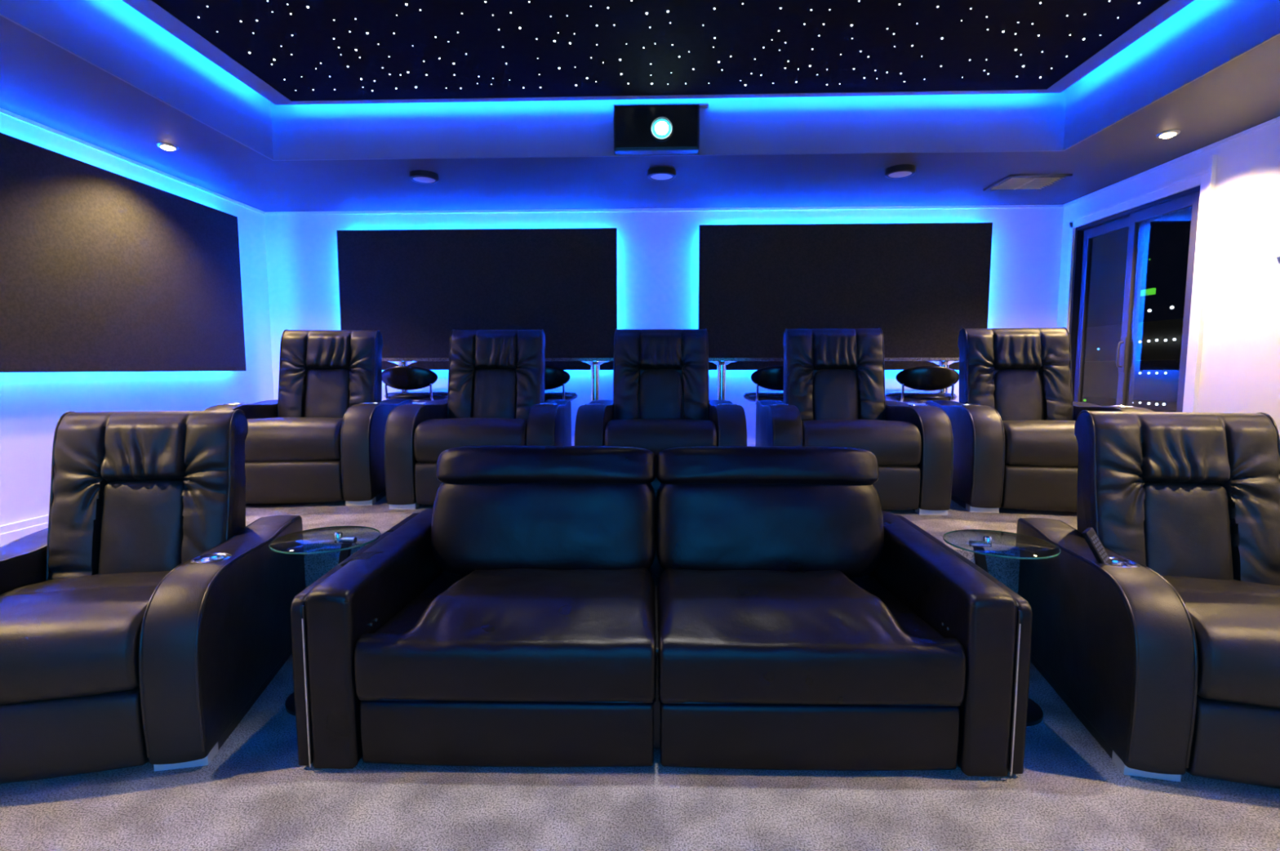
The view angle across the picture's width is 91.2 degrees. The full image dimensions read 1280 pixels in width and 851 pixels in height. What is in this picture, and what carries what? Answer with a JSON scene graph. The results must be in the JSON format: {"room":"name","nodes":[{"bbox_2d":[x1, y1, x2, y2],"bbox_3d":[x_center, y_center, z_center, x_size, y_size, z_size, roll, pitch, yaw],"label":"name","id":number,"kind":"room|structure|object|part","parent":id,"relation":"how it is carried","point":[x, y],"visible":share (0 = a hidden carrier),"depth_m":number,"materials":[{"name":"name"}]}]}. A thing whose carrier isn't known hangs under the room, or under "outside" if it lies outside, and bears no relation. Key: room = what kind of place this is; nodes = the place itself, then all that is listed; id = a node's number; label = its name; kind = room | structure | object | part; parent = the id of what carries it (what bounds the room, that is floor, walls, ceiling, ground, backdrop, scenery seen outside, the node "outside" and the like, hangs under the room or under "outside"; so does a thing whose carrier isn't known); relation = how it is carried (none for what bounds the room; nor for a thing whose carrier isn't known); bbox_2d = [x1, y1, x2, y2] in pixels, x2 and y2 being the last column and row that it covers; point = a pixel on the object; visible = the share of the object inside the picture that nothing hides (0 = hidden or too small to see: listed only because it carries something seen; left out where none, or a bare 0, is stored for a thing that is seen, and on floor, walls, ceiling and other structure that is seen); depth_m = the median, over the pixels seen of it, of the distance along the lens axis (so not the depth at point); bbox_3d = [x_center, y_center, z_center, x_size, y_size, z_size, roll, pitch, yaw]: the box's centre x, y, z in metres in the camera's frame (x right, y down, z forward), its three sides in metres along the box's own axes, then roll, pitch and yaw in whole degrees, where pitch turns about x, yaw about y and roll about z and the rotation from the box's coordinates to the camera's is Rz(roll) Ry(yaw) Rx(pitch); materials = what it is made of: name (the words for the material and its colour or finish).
{"room":"home theater","nodes":[
{"label":"home theater","id":0,"kind":"room"},
{"bbox_2d":[0,113,274,525],"bbox_3d":[-3.479,-0.502,1.536,0.100,3.100,8.300,0,5,2],"label":"wall","id":1,"kind":"structure","parent":0,"point":[32,404],"depth_m":3.96,"materials":[{"name":"paint"}]},
{"bbox_2d":[0,514,48,546],"bbox_3d":[-3.416,0.860,1.658,0.026,0.365,8.100,0,5,2],"label":"baseboard","id":2,"kind":"structure","parent":1,"relation":"attached to","point":[9,532],"depth_m":3.39,"materials":[{"name":"white paint"}]},
{"bbox_2d":[0,132,246,372],"bbox_3d":[-3.301,-0.938,3.781,0.092,1.225,2.560,0,5,2],"label":"wall panel","id":3,"kind":"object","parent":1,"relation":"attached to","point":[101,269],"visible":1,"depth_m":3.82,"materials":[{"name":"fabric"}]},
{"bbox_2d":[156,142,178,151],"bbox_3d":[-2.899,-1.703,3.847,0.112,0.022,0.112,0,5,2],"label":"recessed light","id":4,"kind":"object","parent":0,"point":[165,146],"visible":1,"depth_m":3.83,"materials":[{"name":"silver metal"}]},
{"bbox_2d":[0,653,1279,850],"bbox_3d":[-0.017,1.113,1.559,7.029,0.120,8.300,0,5,2],"label":"floor","id":5,"kind":"structure","parent":0,"point":[255,793],"depth_m":1.70,"materials":[{"name":"carpet"}]},
{"bbox_2d":[0,408,305,783],"bbox_3d":[-1.838,0.480,2.191,0.920,1.026,1.015,-1,5,-12],"label":"recliner","id":6,"kind":"object","parent":5,"relation":"on","point":[147,619],"visible":0.99,"depth_m":2.08,"materials":[{"name":"black leather"}]},
{"bbox_3d":[-2.214,0.702,2.141,0.155,0.533,1.000,-1,5,-12],"label":"armrest","id":7,"kind":"part","parent":6,"relation":"part of","materials":[{"name":"black leather"}]},
{"bbox_2d":[0,570,170,704],"bbox_3d":[-1.806,0.633,2.052,0.598,0.234,0.704,-1,5,-12],"label":"seat cushion","id":8,"kind":"object","parent":6,"relation":"on","point":[67,637],"depth_m":1.78,"materials":[{"name":"black leather"}]},
{"bbox_3d":[-1.889,0.281,2.419,0.609,0.666,0.301,-1,5,-12],"label":"backrest","id":9,"kind":"part","parent":6,"relation":"part of","materials":[{"name":"black leather"}]},
{"bbox_3d":[-1.377,1.004,1.904,0.144,0.035,0.070,-1,5,-12],"label":"foot plate","id":10,"kind":"part","parent":6,"relation":"part of","materials":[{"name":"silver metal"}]},
{"bbox_3d":[-1.465,0.688,2.296,0.155,0.533,1.000,-1,5,-12],"label":"armrest","id":11,"kind":"part","parent":6,"relation":"part of","materials":[{"name":"black leather"}]},
{"bbox_2d":[269,525,380,715],"bbox_3d":[-1.108,0.689,2.243,0.352,0.601,0.352,0,5,2],"label":"side table","id":12,"kind":"object","parent":5,"relation":"on","point":[346,545],"visible":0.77,"depth_m":2.26,"materials":[{"name":"clear glass"}]},
{"bbox_3d":[-1.108,0.401,2.217,0.350,0.008,0.350,0,5,2],"label":"glass","id":13,"kind":"part","parent":12,"relation":"part of","materials":[{"name":"clear glass"}]},
{"bbox_3d":[-1.105,0.700,2.265,0.137,0.545,0.040,-3,6,-27],"label":"post","id":14,"kind":"part","parent":12,"relation":"part of","materials":[{"name":"grey metal"}]},
{"bbox_2d":[290,445,1032,776],"bbox_3d":[0.059,0.534,2.278,2.140,0.879,1.000,0,5,1],"label":"sofa","id":15,"kind":"object","parent":5,"relation":"on","point":[708,606],"visible":1,"depth_m":1.85,"materials":[{"name":"black leather"}]},
{"bbox_3d":[-0.989,0.697,2.321,0.044,0.546,0.982,0,5,1],"label":"panel","id":16,"kind":"part","parent":15,"relation":"part of","materials":[{"name":"black leather"}]},
{"bbox_3d":[-0.895,0.686,2.313,0.136,0.570,0.994,0,5,1],"label":"armrest","id":17,"kind":"part","parent":15,"relation":"part of","materials":[{"name":"black leather"}]},
{"bbox_2d":[354,567,656,702],"bbox_3d":[-0.388,0.658,2.148,0.880,0.251,0.702,0,5,1],"label":"seat cushion","id":18,"kind":"object","parent":15,"relation":"on","point":[486,634],"depth_m":1.84,"materials":[{"name":"black leather"}]},
{"bbox_2d":[431,482,655,575],"bbox_3d":[-0.374,0.385,2.429,0.870,0.400,0.201,0,5,1],"label":"cushion","id":19,"kind":"object","parent":15,"relation":"on","point":[475,526],"depth_m":2.36,"materials":[{"name":"black leather"}]},
{"bbox_3d":[0.059,0.792,2.319,1.772,0.320,0.845,0,5,1],"label":"frame","id":20,"kind":"part","parent":15,"relation":"part of","materials":[{"name":"black leather"}]},
{"bbox_2d":[656,483,884,577],"bbox_3d":[0.498,0.386,2.414,0.870,0.400,0.198,0,5,1],"label":"cushion","id":21,"kind":"object","parent":15,"relation":"on","point":[789,527],"depth_m":2.34,"materials":[{"name":"black leather"}]},
{"bbox_2d":[657,568,965,706],"bbox_3d":[0.500,0.660,2.132,0.880,0.251,0.702,0,5,1],"label":"seat cushion","id":22,"kind":"object","parent":15,"relation":"on","point":[726,637],"depth_m":1.82,"materials":[{"name":"black leather"}]},
{"bbox_3d":[1.013,0.689,2.278,0.136,0.570,0.994,0,5,1],"label":"armrest","id":23,"kind":"part","parent":15,"relation":"part of","materials":[{"name":"black leather"}]},
{"bbox_3d":[1.107,0.700,2.283,0.044,0.546,0.982,0,5,1],"label":"panel","id":24,"kind":"part","parent":15,"relation":"part of","materials":[{"name":"black leather"}]},
{"bbox_2d":[942,528,1061,725],"bbox_3d":[1.241,0.693,2.189,0.352,0.601,0.352,0,5,2],"label":"side table","id":25,"kind":"object","parent":5,"relation":"on","point":[1034,713],"visible":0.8,"depth_m":2.21,"materials":[{"name":"clear glass"}]},
{"bbox_3d":[1.240,0.704,2.211,0.137,0.545,0.040,3,6,31],"label":"post","id":26,"kind":"part","parent":25,"relation":"part of","materials":[{"name":"grey metal"}]},
{"bbox_3d":[1.241,0.406,2.163,0.350,0.008,0.350,0,5,2],"label":"glass","id":27,"kind":"part","parent":25,"relation":"part of","materials":[{"name":"clear glass"}]},
{"bbox_2d":[1015,409,1279,788],"bbox_3d":[1.968,0.485,2.136,0.920,1.026,1.015,1,5,13],"label":"recliner","id":28,"kind":"object","parent":5,"relation":"on","point":[1166,652],"visible":0.98,"depth_m":2.16,"materials":[{"name":"black leather"}]},
{"bbox_2d":[1081,527,1112,564],"bbox_3d":[1.498,0.415,2.042,0.119,0.168,0.029,1,5,6],"label":"remote control","id":29,"kind":"object","parent":28,"relation":"in","point":[1089,534],"visible":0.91,"depth_m":2.03,"materials":[{"name":"black plastic"}]},
{"bbox_3d":[1.597,0.692,2.248,0.155,0.533,1.000,1,5,13],"label":"armrest","id":30,"kind":"part","parent":28,"relation":"part of","materials":[{"name":"black leather"}]},
{"bbox_3d":[1.501,1.008,1.859,0.144,0.035,0.070,1,5,13],"label":"foot plate","id":31,"kind":"part","parent":28,"relation":"part of","materials":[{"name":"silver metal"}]},
{"bbox_3d":[2.025,0.287,2.362,0.609,0.666,0.301,1,5,13],"label":"backrest","id":32,"kind":"part","parent":28,"relation":"part of","materials":[{"name":"black leather"}]},
{"bbox_2d":[1161,575,1279,708],"bbox_3d":[1.933,0.638,1.997,0.598,0.234,0.704,1,5,13],"label":"seat cushion","id":33,"kind":"object","parent":28,"relation":"on","point":[1234,620],"depth_m":1.75,"materials":[{"name":"black leather"}]},
{"bbox_2d":[613,102,708,155],"bbox_3d":[0.131,-1.876,3.940,0.600,0.300,0.138,0,5,2],"label":"projector","id":34,"kind":"object","parent":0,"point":[639,129],"visible":1,"depth_m":3.91,"materials":[{"name":"black plastic"}]},
{"bbox_2d":[613,102,708,107],"bbox_3d":[0.133,-2.022,3.971,0.600,0.015,0.050,0,5,2],"label":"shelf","id":35,"kind":"object","parent":34,"relation":"attached to","point":[701,104],"depth_m":3.95,"materials":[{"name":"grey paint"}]},
{"bbox_2d":[245,495,1077,593],"bbox_3d":[0.176,0.606,4.149,5.180,0.420,2.840,0,5,2],"label":"platform","id":36,"kind":"object","parent":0,"point":[379,516],"visible":0.06,"depth_m":3.11,"materials":[{"name":"carpet"}]},
{"bbox_2d":[204,328,412,505],"bbox_3d":[-2.010,-0.097,3.893,0.920,1.026,1.015,-1,5,-6],"label":"recliner","id":37,"kind":"object","parent":36,"relation":"on","point":[322,438],"visible":0.87,"depth_m":3.53,"materials":[{"name":"black leather"}]},
{"bbox_3d":[-2.391,0.121,3.880,0.155,0.533,1.000,-1,5,-6],"label":"armrest","id":38,"kind":"part","parent":37,"relation":"part of","materials":[{"name":"black leather"}]},
{"bbox_2d":[244,417,342,461],"bbox_3d":[-1.994,0.056,3.751,0.598,0.235,0.704,-1,5,-6],"label":"seat cushion","id":39,"kind":"object","parent":37,"relation":"on","point":[268,438],"depth_m":3.43,"materials":[{"name":"black leather"}]},
{"bbox_3d":[-2.036,-0.296,4.124,0.609,0.666,0.302,-1,5,-6],"label":"backrest","id":40,"kind":"part","parent":37,"relation":"part of","materials":[{"name":"black leather"}]},
{"bbox_3d":[-1.586,0.431,3.560,0.144,0.035,0.070,-1,5,-6],"label":"foot plate","id":41,"kind":"part","parent":37,"relation":"part of","materials":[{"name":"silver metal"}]},
{"bbox_3d":[-1.630,0.114,3.959,0.155,0.533,1.000,-1,5,-6],"label":"armrest","id":42,"kind":"part","parent":37,"relation":"part of","materials":[{"name":"black leather"}]},
{"bbox_2d":[382,365,448,402],"bbox_3d":[-1.676,-0.058,4.773,0.496,0.787,0.505,0,5,2],"label":"bar stool","id":43,"kind":"object","parent":36,"relation":"on","point":[399,377],"visible":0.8,"depth_m":4.52,"materials":[{"name":"black leather"}]},
{"bbox_3d":[-1.844,-0.233,4.631,0.018,0.158,0.154,0,5,4],"label":"rod","id":44,"kind":"part","parent":43,"relation":"part of","materials":[{"name":"silver metal"}]},
{"bbox_3d":[-1.684,-0.343,4.531,0.423,0.174,0.075,0,5,2],"label":"backrest","id":45,"kind":"part","parent":43,"relation":"part of","materials":[{"name":"black leather"}]},
{"bbox_3d":[-1.676,-0.218,4.763,0.496,0.079,0.496,0,5,2],"label":"seat","id":46,"kind":"part","parent":43,"relation":"part of","materials":[{"name":"black leather"}]},
{"bbox_3d":[-1.517,-0.232,4.619,0.017,0.158,0.154,0,5,0],"label":"rod","id":47,"kind":"part","parent":43,"relation":"part of","materials":[{"name":"silver metal"}]},
{"bbox_2d":[384,328,571,509],"bbox_3d":[-0.929,-0.093,3.848,0.920,1.026,1.015,0,5,-1],"label":"recliner","id":48,"kind":"object","parent":36,"relation":"on","point":[496,378],"visible":0.8,"depth_m":3.71,"materials":[{"name":"black leather"}]},
{"bbox_3d":[-1.304,0.439,3.468,0.144,0.035,0.070,0,5,-1],"label":"foot plate","id":49,"kind":"part","parent":48,"relation":"part of","materials":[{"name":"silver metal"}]},
{"bbox_3d":[-1.311,0.122,3.869,0.155,0.533,1.000,0,5,-1],"label":"armrest","id":50,"kind":"part","parent":48,"relation":"part of","materials":[{"name":"black leather"}]},
{"bbox_2d":[413,417,528,462],"bbox_3d":[-0.926,0.060,3.706,0.598,0.235,0.704,0,5,-1],"label":"seat cushion","id":51,"kind":"object","parent":48,"relation":"on","point":[433,436],"depth_m":3.37,"materials":[{"name":"black leather"}]},
{"bbox_3d":[-0.933,-0.292,4.081,0.609,0.666,0.302,0,5,-1],"label":"backrest","id":52,"kind":"part","parent":48,"relation":"part of","materials":[{"name":"black leather"}]},
{"bbox_3d":[-0.546,0.121,3.881,0.155,0.533,1.000,0,5,-1],"label":"armrest","id":53,"kind":"part","parent":48,"relation":"part of","materials":[{"name":"black leather"}]},
{"bbox_2d":[544,365,577,401],"bbox_3d":[-0.717,-0.054,4.739,0.496,0.787,0.505,0,5,0],"label":"bar stool","id":54,"kind":"object","parent":36,"relation":"on","point":[555,377],"visible":0.33,"depth_m":4.50,"materials":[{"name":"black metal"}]},
{"bbox_3d":[-0.717,-0.340,4.496,0.423,0.174,0.075,0,5,0],"label":"backrest","id":55,"kind":"part","parent":54,"relation":"part of","materials":[{"name":"black leather"}]},
{"bbox_3d":[-0.717,-0.215,4.729,0.496,0.079,0.496,0,5,0],"label":"seat","id":56,"kind":"part","parent":54,"relation":"part of","materials":[{"name":"black leather"}]},
{"bbox_3d":[-0.553,-0.229,4.591,0.017,0.158,0.154,0,5,-2],"label":"rod","id":57,"kind":"part","parent":54,"relation":"part of","materials":[{"name":"silver metal"}]},
{"bbox_2d":[574,328,746,468],"bbox_3d":[0.125,-0.088,3.791,0.920,1.026,1.015,0,5,2],"label":"recliner","id":58,"kind":"object","parent":36,"relation":"on","point":[660,402],"visible":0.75,"depth_m":3.93,"materials":[{"name":"black leather"}]},
{"bbox_3d":[-0.257,0.126,3.832,0.155,0.533,1.000,0,5,2],"label":"armrest","id":59,"kind":"part","parent":58,"relation":"part of","materials":[{"name":"black leather"}]},
{"bbox_2d":[604,417,716,464],"bbox_3d":[0.120,0.066,3.649,0.598,0.235,0.704,0,5,2],"label":"seat cushion","id":60,"kind":"object","parent":58,"relation":"on","point":[655,435],"depth_m":3.32,"materials":[{"name":"black leather"}]},
{"bbox_3d":[0.134,-0.287,4.024,0.609,0.666,0.302,0,5,2],"label":"backrest","id":61,"kind":"part","parent":58,"relation":"part of","materials":[{"name":"black leather"}]},
{"bbox_3d":[0.508,0.128,3.805,0.155,0.533,1.000,0,5,2],"label":"armrest","id":62,"kind":"part","parent":58,"relation":"part of","materials":[{"name":"black leather"}]},
{"bbox_2d":[382,357,959,400],"bbox_3d":[0.267,-0.118,5.084,4.810,0.852,0.400,0,5,2],"label":"bar table","id":63,"kind":"object","parent":36,"relation":"on","point":[594,362],"depth_m":4.98,"materials":[{"name":"black stone"}]},
{"bbox_3d":[-1.937,-0.114,5.164,0.400,0.828,0.400,0,5,2],"label":"post","id":64,"kind":"part","parent":63,"relation":"part of","materials":[{"name":"silver metal"}]},
{"bbox_3d":[-0.363,-0.109,5.107,0.400,0.828,0.400,0,5,2],"label":"post","id":65,"kind":"part","parent":63,"relation":"part of","materials":[{"name":"silver metal"}]},
{"bbox_2d":[382,357,959,360],"bbox_3d":[0.281,-0.531,5.046,4.780,0.024,0.280,0,5,2],"label":"countertop","id":66,"kind":"structure","parent":63,"relation":"on","point":[383,358],"depth_m":4.90,"materials":[{"name":"black stone"}]},
{"bbox_3d":[0.656,-0.105,5.071,0.400,0.828,0.400,0,5,2],"label":"post","id":67,"kind":"part","parent":63,"relation":"part of","materials":[{"name":"silver metal"}]},
{"bbox_3d":[2.410,-0.100,5.009,0.400,0.828,0.400,0,5,2],"label":"post","id":68,"kind":"part","parent":63,"relation":"part of","materials":[{"name":"silver metal"}]},
{"bbox_2d":[742,365,783,404],"bbox_3d":[1.017,-0.049,4.677,0.496,0.787,0.505,0,5,4],"label":"bar stool","id":69,"kind":"object","parent":36,"relation":"on","point":[770,377],"visible":0.41,"depth_m":4.43,"materials":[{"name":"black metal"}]},
{"bbox_3d":[0.845,-0.225,4.541,0.018,0.158,0.154,1,5,6],"label":"rod","id":70,"kind":"part","parent":69,"relation":"part of","materials":[{"name":"silver metal"}]},
{"bbox_3d":[1.017,-0.209,4.667,0.496,0.079,0.496,0,5,4],"label":"seat","id":71,"kind":"part","parent":69,"relation":"part of","materials":[{"name":"black leather"}]},
{"bbox_3d":[1.002,-0.335,4.435,0.423,0.174,0.075,0,5,4],"label":"backrest","id":72,"kind":"part","parent":69,"relation":"part of","materials":[{"name":"black leather"}]},
{"bbox_2d":[755,328,953,515],"bbox_3d":[1.204,-0.083,3.737,0.920,1.026,1.015,0,5,5],"label":"recliner","id":73,"kind":"object","parent":36,"relation":"on","point":[834,378],"visible":0.79,"depth_m":3.42,"materials":[{"name":"black leather"}]},
{"bbox_3d":[0.824,0.129,3.798,0.155,0.533,1.000,0,5,5],"label":"armrest","id":74,"kind":"part","parent":73,"relation":"part of","materials":[{"name":"black leather"}]},
{"bbox_3d":[1.226,-0.282,3.969,0.609,0.666,0.302,0,5,5],"label":"backrest","id":75,"kind":"part","parent":73,"relation":"part of","materials":[{"name":"black leather"}]},
{"bbox_2d":[801,418,921,466],"bbox_3d":[1.191,0.070,3.596,0.598,0.235,0.704,0,5,5],"label":"seat cushion","id":76,"kind":"object","parent":73,"relation":"on","point":[893,442],"depth_m":3.26,"materials":[{"name":"black leather"}]},
{"bbox_3d":[1.586,0.135,3.731,0.155,0.533,1.000,0,5,5],"label":"armrest","id":77,"kind":"part","parent":73,"relation":"part of","materials":[{"name":"black leather"}]},
{"bbox_3d":[1.548,0.452,3.332,0.144,0.035,0.070,0,5,5],"label":"foot plate","id":78,"kind":"part","parent":73,"relation":"part of","materials":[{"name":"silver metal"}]},
{"bbox_2d":[884,365,959,403],"bbox_3d":[2.066,-0.045,4.639,0.496,0.787,0.505,1,5,10],"label":"bar stool","id":79,"kind":"object","parent":36,"relation":"on","point":[922,377],"visible":0.73,"depth_m":4.39,"materials":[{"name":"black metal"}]},
{"bbox_3d":[1.882,-0.223,4.522,0.018,0.158,0.154,1,5,12],"label":"rod","id":80,"kind":"part","parent":79,"relation":"part of","materials":[{"name":"silver metal"}]},
{"bbox_3d":[2.067,-0.206,4.630,0.496,0.079,0.496,1,5,10],"label":"seat","id":81,"kind":"part","parent":79,"relation":"part of","materials":[{"name":"black leather"}]},
{"bbox_3d":[2.028,-0.331,4.401,0.423,0.174,0.075,1,5,10],"label":"backrest","id":82,"kind":"part","parent":79,"relation":"part of","materials":[{"name":"black leather"}]},
{"bbox_3d":[2.204,-0.218,4.465,0.017,0.158,0.154,1,5,8],"label":"rod","id":83,"kind":"part","parent":79,"relation":"part of","materials":[{"name":"silver metal"}]},
{"bbox_2d":[925,327,1153,512],"bbox_3d":[2.301,-0.079,3.689,0.920,1.026,1.015,1,5,10],"label":"recliner","id":84,"kind":"object","parent":36,"relation":"on","point":[1015,445],"visible":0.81,"depth_m":3.49,"materials":[{"name":"black leather"}]},
{"bbox_3d":[1.925,0.130,3.783,0.155,0.533,1.000,1,5,10],"label":"armrest","id":85,"kind":"part","parent":84,"relation":"part of","materials":[{"name":"black leather"}]},
{"bbox_3d":[1.851,0.446,3.388,0.144,0.035,0.070,1,5,10],"label":"foot plate","id":86,"kind":"part","parent":84,"relation":"part of","materials":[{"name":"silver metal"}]},
{"bbox_3d":[2.344,-0.277,3.918,0.609,0.666,0.302,1,5,10],"label":"backrest","id":87,"kind":"part","parent":84,"relation":"part of","materials":[{"name":"black leather"}]},
{"bbox_2d":[1002,419,1078,466],"bbox_3d":[2.273,0.075,3.549,0.598,0.235,0.704,1,5,10],"label":"seat cushion","id":88,"kind":"object","parent":84,"relation":"on","point":[1025,442],"depth_m":3.25,"materials":[{"name":"black leather"}]},
{"bbox_3d":[2.679,0.142,3.650,0.155,0.533,1.000,1,5,10],"label":"armrest","id":89,"kind":"part","parent":84,"relation":"part of","materials":[{"name":"black leather"}]},
{"bbox_2d":[647,166,675,181],"bbox_3d":[0.150,-1.738,4.338,0.196,0.041,0.196,0,5,2],"label":"light","id":90,"kind":"object","parent":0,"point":[660,173],"visible":1,"depth_m":4.29,"materials":[{"name":"black plastic"}]},
{"bbox_2d":[264,207,1063,443],"bbox_3d":[0.130,-0.863,5.493,7.029,3.100,0.100,0,5,2],"label":"wall","id":91,"kind":"structure","parent":0,"point":[658,251],"depth_m":5.41,"materials":[{"name":"paint"}]},
{"bbox_2d":[408,169,439,183],"bbox_3d":[-1.518,-1.744,4.407,0.196,0.041,0.196,0,5,2],"label":"light","id":92,"kind":"object","parent":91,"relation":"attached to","point":[421,176],"visible":1,"depth_m":4.35,"materials":[{"name":"black plastic"}]},
{"bbox_2d":[336,227,617,369],"bbox_3d":[-1.399,-1.081,5.432,2.410,1.195,0.092,0,5,2],"label":"wall panel","id":93,"kind":"object","parent":91,"relation":"attached to","point":[413,286],"visible":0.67,"depth_m":5.38,"materials":[{"name":"fabric"}]},
{"bbox_2d":[0,15,1279,211],"bbox_3d":[-0.017,-1.701,1.302,6.829,0.438,8.100,0,5,2],"label":"ceiling","id":94,"kind":"structure","parent":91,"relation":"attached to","point":[42,82],"depth_m":4.16,"materials":[{"name":"paint"}]},
{"bbox_2d":[0,0,1279,160],"bbox_3d":[0.027,-1.695,1.234,5.077,0.439,5.567,0,5,2],"label":"ceiling cove","id":95,"kind":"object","parent":91,"relation":"attached to","point":[1202,37],"depth_m":3.93,"materials":[{"name":"paint"}]},
{"bbox_2d":[0,107,1279,214],"bbox_3d":[-0.017,-1.472,1.323,6.829,0.022,8.100,0,5,2],"label":"trim","id":96,"kind":"structure","parent":91,"relation":"attached to","point":[2,111],"depth_m":5.24,"materials":[{"name":"white paint"}]},
{"bbox_2d":[571,442,755,445],"bbox_3d":[0.226,0.211,5.529,5.180,0.115,0.018,0,5,2],"label":"baseboard","id":97,"kind":"structure","parent":91,"relation":"attached to","point":[572,443],"depth_m":5.49,"materials":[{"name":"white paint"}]},
{"bbox_2d":[697,222,992,369],"bbox_3d":[1.709,-1.081,5.320,2.420,1.215,0.092,0,5,2],"label":"wall panel","id":98,"kind":"object","parent":91,"relation":"attached to","point":[921,284],"visible":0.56,"depth_m":5.26,"materials":[{"name":"fabric"}]},
{"bbox_2d":[884,164,915,178],"bbox_3d":[1.779,-1.733,4.285,0.196,0.041,0.196,0,5,2],"label":"light","id":99,"kind":"object","parent":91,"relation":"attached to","point":[903,171],"visible":1,"depth_m":4.24,"materials":[{"name":"black plastic"}]},
{"bbox_2d":[1155,129,1180,138],"bbox_3d":[3.067,-1.684,3.640,0.112,0.022,0.112,0,5,2],"label":"recessed light","id":100,"kind":"object","parent":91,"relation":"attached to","point":[1167,134],"visible":1,"depth_m":3.62,"materials":[{"name":"silver metal"}]},
{"bbox_2d":[983,173,1072,191],"bbox_3d":[2.826,-1.772,4.585,0.430,0.018,0.370,0,5,2],"label":"air vent","id":101,"kind":"object","parent":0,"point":[1011,182],"visible":1,"depth_m":4.55,"materials":[{"name":"metal"}]},
{"bbox_2d":[1056,121,1279,479],"bbox_3d":[3.446,-0.479,1.290,0.100,3.100,8.300,0,5,2],"label":"wall","id":102,"kind":"structure","parent":0,"point":[1240,369],"depth_m":3.63,"materials":[{"name":"paint"}]},
{"bbox_2d":[1063,154,1217,412],"bbox_3d":[3.539,-0.588,4.544,0.125,2.225,1.335,0,5,2],"label":"door","id":103,"kind":"structure","parent":102,"relation":"in","point":[1201,197],"depth_m":4.47,"materials":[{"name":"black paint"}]},
{"bbox_3d":[3.500,-0.517,4.568,0.044,0.260,0.056,0,5,2],"label":"handle","id":104,"kind":"part","parent":103,"relation":"part of","materials":[{"name":"grey metal"}]},
{"bbox_2d":[1272,238,1279,257],"bbox_3d":[3.458,-0.959,3.355,0.026,0.100,0.120,0,5,2],"label":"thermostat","id":105,"kind":"object","parent":102,"relation":"attached to","point":[1276,252],"visible":1,"depth_m":3.40,"materials":[{"name":"white paint"}]},
{"bbox_3d":[-0.017,-1.977,1.277,7.029,0.115,8.300,0,5,2],"label":"ceiling","id":106,"kind":"structure","parent":0,"visible":0},
{"bbox_2d":[121,0,1194,105],"bbox_3d":[0.025,-1.855,1.244,4.900,0.122,5.355,0,5,2],"label":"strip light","id":107,"kind":"object","parent":106,"relation":"attached to","point":[286,51],"visible":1,"depth_m":3.26,"materials":[{"name":"plastic"}]},
{"label":"outside","id":108,"kind":"structure","parent":0,"visible":0},
{"bbox_2d":[1081,258,1183,412],"bbox_3d":[13.759,0.976,14.667,3.537,9.771,18.000,0,5,2],"label":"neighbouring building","id":109,"kind":"structure","parent":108,"point":[1162,340],"depth_m":15.21,"materials":[{"name":"black"}]}
]}

